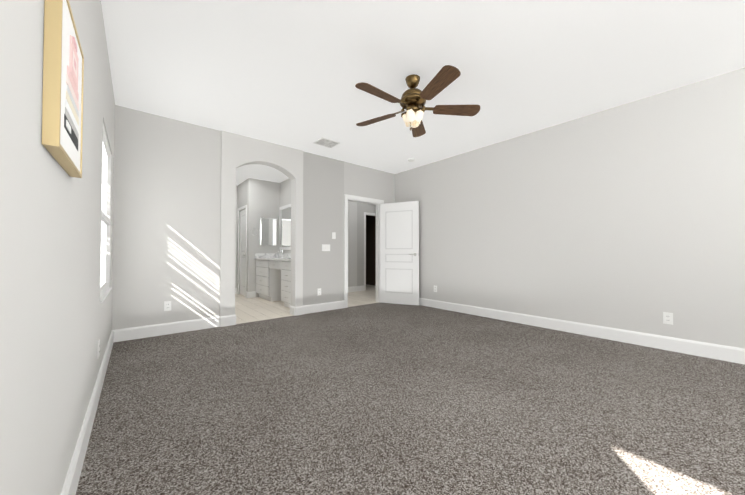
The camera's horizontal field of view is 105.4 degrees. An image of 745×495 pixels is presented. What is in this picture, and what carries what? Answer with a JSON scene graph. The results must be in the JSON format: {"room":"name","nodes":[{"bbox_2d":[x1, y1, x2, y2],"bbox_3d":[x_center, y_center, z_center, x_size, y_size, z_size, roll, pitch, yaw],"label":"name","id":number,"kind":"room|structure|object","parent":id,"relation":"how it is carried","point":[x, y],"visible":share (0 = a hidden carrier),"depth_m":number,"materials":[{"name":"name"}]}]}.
{"room":"empty bedroom","nodes":[
{"label":"empty bedroom","id":0,"kind":"room"},
{"bbox_2d":[0,0,114,494],"bbox_3d":[-0.771,-0.335,0.503,0.150,2.700,7.250,1,-1,-40],"label":"wall","id":1,"kind":"structure","parent":0,"point":[55,320],"depth_m":0.81,"materials":[{"name":"white paint"}]},
{"bbox_2d":[42,0,83,177],"bbox_3d":[-1.013,-0.518,0.942,0.034,0.480,0.430,1,-1,-40],"label":"picture frame","id":2,"kind":"object","parent":1,"relation":"attached to","point":[62,101],"visible":1,"depth_m":0.84,"materials":[{"name":"beige wood"}]},
{"bbox_2d":[61,329,116,494],"bbox_3d":[-0.707,0.945,0.535,0.016,0.140,6.950,1,-1,-40],"label":"baseboard","id":3,"kind":"structure","parent":1,"relation":"attached to","point":[71,482],"depth_m":1.45,"materials":[{"name":"white wood"}]},
{"bbox_2d":[97,339,99,358],"bbox_3d":[-1.935,0.710,2.009,0.008,0.118,0.072,1,-1,-40],"label":"electrical outlet","id":4,"kind":"object","parent":1,"relation":"attached to","point":[98,354],"visible":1,"depth_m":1.98,"materials":[{"name":"white plastic"}]},
{"bbox_2d":[100,124,111,302],"bbox_3d":[-2.406,-0.288,2.485,0.150,1.394,1.094,1,-1,-40],"label":"window","id":5,"kind":"structure","parent":1,"relation":"in","point":[105,289],"depth_m":2.77,"materials":[{"name":"white"}]},
{"bbox_2d":[235,185,237,287],"bbox_3d":[-3.487,-0.227,7.083,1.800,2.700,0.100,1,-1,-40],"label":"wall","id":6,"kind":"structure","parent":0,"point":[236,243],"depth_m":7.09,"materials":[{"name":"white paint"}]},
{"bbox_2d":[237,179,247,293],"bbox_3d":[-3.079,-0.231,6.812,0.100,2.700,0.840,1,-1,-40],"label":"wall","id":7,"kind":"structure","parent":0,"point":[242,193],"depth_m":6.92,"materials":[{"name":"grey paint"}]},
{"bbox_2d":[237,205,246,296],"bbox_3d":[-3.100,0.063,6.744,0.014,2.110,0.710,1,-1,-40],"label":"door frame","id":8,"kind":"structure","parent":7,"relation":"attached to","point":[242,207],"depth_m":6.52,"materials":[{"name":"white wood"}]},
{"bbox_2d":[240,209,245,295],"bbox_3d":[-3.083,0.091,6.757,0.101,2.038,0.586,1,-1,-40],"label":"closet door","id":9,"kind":"structure","parent":7,"relation":"in","point":[242,248],"depth_m":6.83,"materials":[{"name":"white wood"}]},
{"bbox_2d":[235,288,255,297],"bbox_3d":[-2.706,1.029,5.617,1.150,0.140,3.120,1,-1,-40],"label":"baseboard","id":10,"kind":"structure","parent":7,"relation":"attached to","point":[252,294],"depth_m":6.40,"materials":[{"name":"white wood"}]},
{"bbox_2d":[112,105,394,329],"bbox_3d":[-1.218,-0.265,4.751,4.600,2.700,0.150,1,-1,-40],"label":"wall","id":11,"kind":"structure","parent":0,"point":[167,206],"depth_m":3.64,"materials":[{"name":"white paint"}]},
{"bbox_2d":[164,301,170,310],"bbox_3d":[-2.542,0.715,3.527,0.072,0.118,0.008,1,-1,-40],"label":"electrical outlet","id":12,"kind":"object","parent":11,"relation":"attached to","point":[167,305],"visible":1,"depth_m":3.52,"materials":[{"name":"white plastic"}]},
{"bbox_2d":[220,131,302,316],"bbox_3d":[-1.669,-0.272,4.355,1.220,2.700,0.180,1,-1,-40],"label":"arch","id":13,"kind":"object","parent":11,"relation":"attached to","point":[237,151],"visible":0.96,"depth_m":4.11,"materials":[{"name":"white paint"}]},
{"bbox_2d":[322,244,329,250],"bbox_3d":[-0.813,-0.011,4.979,0.165,0.118,0.009,1,-1,-40],"label":"light switch","id":14,"kind":"object","parent":11,"relation":"attached to","point":[325,247],"visible":1,"depth_m":4.97,"materials":[{"name":"white plastic"}]},
{"bbox_2d":[344,194,383,307],"bbox_3d":[-0.196,0.051,5.597,0.970,2.095,0.182,1,-1,-40],"label":"door frame","id":15,"kind":"structure","parent":11,"relation":"attached to","point":[359,199],"depth_m":5.50,"materials":[{"name":"white wood"}]},
{"bbox_2d":[380,201,418,305],"bbox_3d":[0.528,0.091,5.614,0.395,2.000,0.744,1,-1,-40],"label":"door leaf","id":16,"kind":"structure","parent":11,"relation":"in","point":[399,252],"depth_m":5.58,"materials":[{"name":"white wood"}]},
{"bbox_2d":[247,178,279,296],"bbox_3d":[-2.543,-0.234,6.646,0.710,2.700,0.100,1,-1,-40],"label":"wall","id":17,"kind":"structure","parent":0,"point":[263,200],"depth_m":6.51,"materials":[{"name":"white paint"}]},
{"bbox_2d":[255,253,278,256],"bbox_3d":[-2.459,0.166,6.626,0.552,0.100,0.020,1,-1,-40],"label":"backsplash","id":18,"kind":"structure","parent":17,"relation":"attached to","point":[256,254],"depth_m":6.61,"materials":[{"name":"white stone"}]},
{"bbox_2d":[260,217,276,245],"bbox_3d":[-2.431,-0.389,6.670,0.390,0.666,0.010,1,-1,-40],"label":"bathroom mirror","id":19,"kind":"object","parent":17,"relation":"attached to","point":[268,231],"visible":1,"depth_m":6.66,"materials":[{"name":"white mirror"}]},
{"bbox_2d":[279,179,290,252],"bbox_3d":[-1.503,-0.244,6.030,0.100,2.700,2.180,1,-1,-40],"label":"wall","id":20,"kind":"structure","parent":0,"point":[285,192],"depth_m":6.58,"materials":[{"name":"white paint"}]},
{"bbox_2d":[279,204,290,249],"bbox_3d":[-1.774,-0.480,6.256,0.028,1.020,1.370,1,-1,-40],"label":"bathroom mirror","id":21,"kind":"object","parent":20,"relation":"attached to","point":[285,227],"visible":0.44,"depth_m":6.54,"materials":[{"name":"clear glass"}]},
{"bbox_2d":[279,253,290,256],"bbox_3d":[-1.585,0.156,6.023,0.020,0.100,2.066,1,-1,-40],"label":"backsplash","id":22,"kind":"structure","parent":20,"relation":"attached to","point":[280,254],"depth_m":6.47,"materials":[{"name":"white stone"}]},
{"bbox_2d":[235,289,378,323],"bbox_3d":[-1.074,1.145,6.937,5.550,0.052,3.380,1,-1,-40],"label":"floor","id":23,"kind":"structure","parent":0,"point":[252,309],"depth_m":5.45,"materials":[{"name":"beige wood"}]},
{"bbox_2d":[256,261,290,307],"bbox_3d":[-1.803,0.672,5.839,0.580,0.858,2.056,1,-1,-40],"label":"bathroom vanity","id":24,"kind":"object","parent":23,"relation":"on","point":[273,276],"depth_m":5.89,"materials":[{"name":"white wood"}]},
{"bbox_2d":[255,257,290,260],"bbox_3d":[-1.797,0.223,5.846,0.572,0.040,2.066,1,-1,-40],"label":"countertop","id":25,"kind":"structure","parent":24,"relation":"on","point":[256,258],"depth_m":5.87,"materials":[{"name":"white stone"}]},
{"bbox_2d":[348,201,375,286],"bbox_3d":[-0.388,-0.218,7.582,3.500,2.700,0.100,1,-1,-40],"label":"wall","id":26,"kind":"structure","parent":0,"point":[352,243],"depth_m":7.49,"materials":[{"name":"white paint"}]},
{"bbox_2d":[348,285,363,291],"bbox_3d":[-0.351,1.061,7.516,3.500,0.140,0.016,1,-1,-40],"label":"baseboard","id":27,"kind":"structure","parent":26,"relation":"attached to","point":[355,288],"depth_m":7.43,"materials":[{"name":"white wood"}]},
{"bbox_2d":[364,212,375,290],"bbox_3d":[0.117,0.082,7.924,0.900,2.110,0.014,1,-1,-40],"label":"door frame","id":28,"kind":"structure","parent":26,"relation":"attached to","point":[366,213],"depth_m":7.65,"materials":[{"name":"white wood"}]},
{"bbox_2d":[366,284,375,289],"bbox_3d":[-0.464,1.174,8.602,1.280,0.049,1.601,1,-1,-40],"label":"floor","id":29,"kind":"structure","parent":0,"point":[368,287],"depth_m":8.32,"materials":[{"name":"beige tile"}]},
{"bbox_2d":[366,215,375,285],"bbox_3d":[0.021,-0.196,8.965,0.100,2.700,1.500,1,-1,-40],"label":"doorway","id":30,"kind":"structure","parent":0,"point":[370,250],"depth_m":8.96,"materials":[{"name":"brown"}]},
{"bbox_2d":[76,302,744,494],"bbox_3d":[0.955,1.065,2.003,4.490,0.050,7.121,1,-1,-40],"label":"floor","id":31,"kind":"structure","parent":0,"point":[379,398],"depth_m":1.79,"materials":[{"name":"grey carpet"}]},
{"bbox_2d":[101,0,744,185],"bbox_3d":[-0.034,-1.690,3.235,4.750,0.100,10.470,1,-1,-40],"label":"ceiling","id":32,"kind":"structure","parent":0,"point":[290,73],"depth_m":2.52,"materials":[{"name":"white paint"}]},
{"bbox_2d":[313,137,339,147],"bbox_3d":[-0.702,-1.613,4.357,0.320,0.016,0.270,1,-1,-40],"label":"ceiling vent","id":33,"kind":"object","parent":32,"relation":"in","point":[325,142],"visible":1,"depth_m":4.34,"materials":[{"name":"white metal"}]},
{"bbox_2d":[355,65,479,136],"bbox_3d":[0.351,-1.364,2.728,1.220,0.570,1.266,1,-1,-40],"label":"fan","id":34,"kind":"object","parent":32,"relation":"hanging from","point":[412,101],"visible":1,"depth_m":2.69,"materials":[{"name":"brown wood"}]},
{"bbox_2d":[395,68,744,348],"bbox_3d":[2.764,-0.287,3.447,0.150,2.700,7.250,1,-1,-40],"label":"wall","id":35,"kind":"structure","parent":0,"point":[630,216],"depth_m":3.33,"materials":[{"name":"white paint"}]},
{"bbox_2d":[419,298,744,364],"bbox_3d":[2.700,0.992,3.373,0.016,0.140,6.950,1,-1,-40],"label":"baseboard","id":36,"kind":"structure","parent":35,"relation":"attached to","point":[684,346],"depth_m":3.29,"materials":[{"name":"white wood"}]},
{"bbox_2d":[663,312,672,324],"bbox_3d":[3.064,0.725,2.946,0.008,0.118,0.072,1,-1,-40],"label":"electrical outlet","id":37,"kind":"object","parent":35,"relation":"attached to","point":[667,318],"visible":1,"depth_m":2.94,"materials":[{"name":"white plastic"}]}
]}

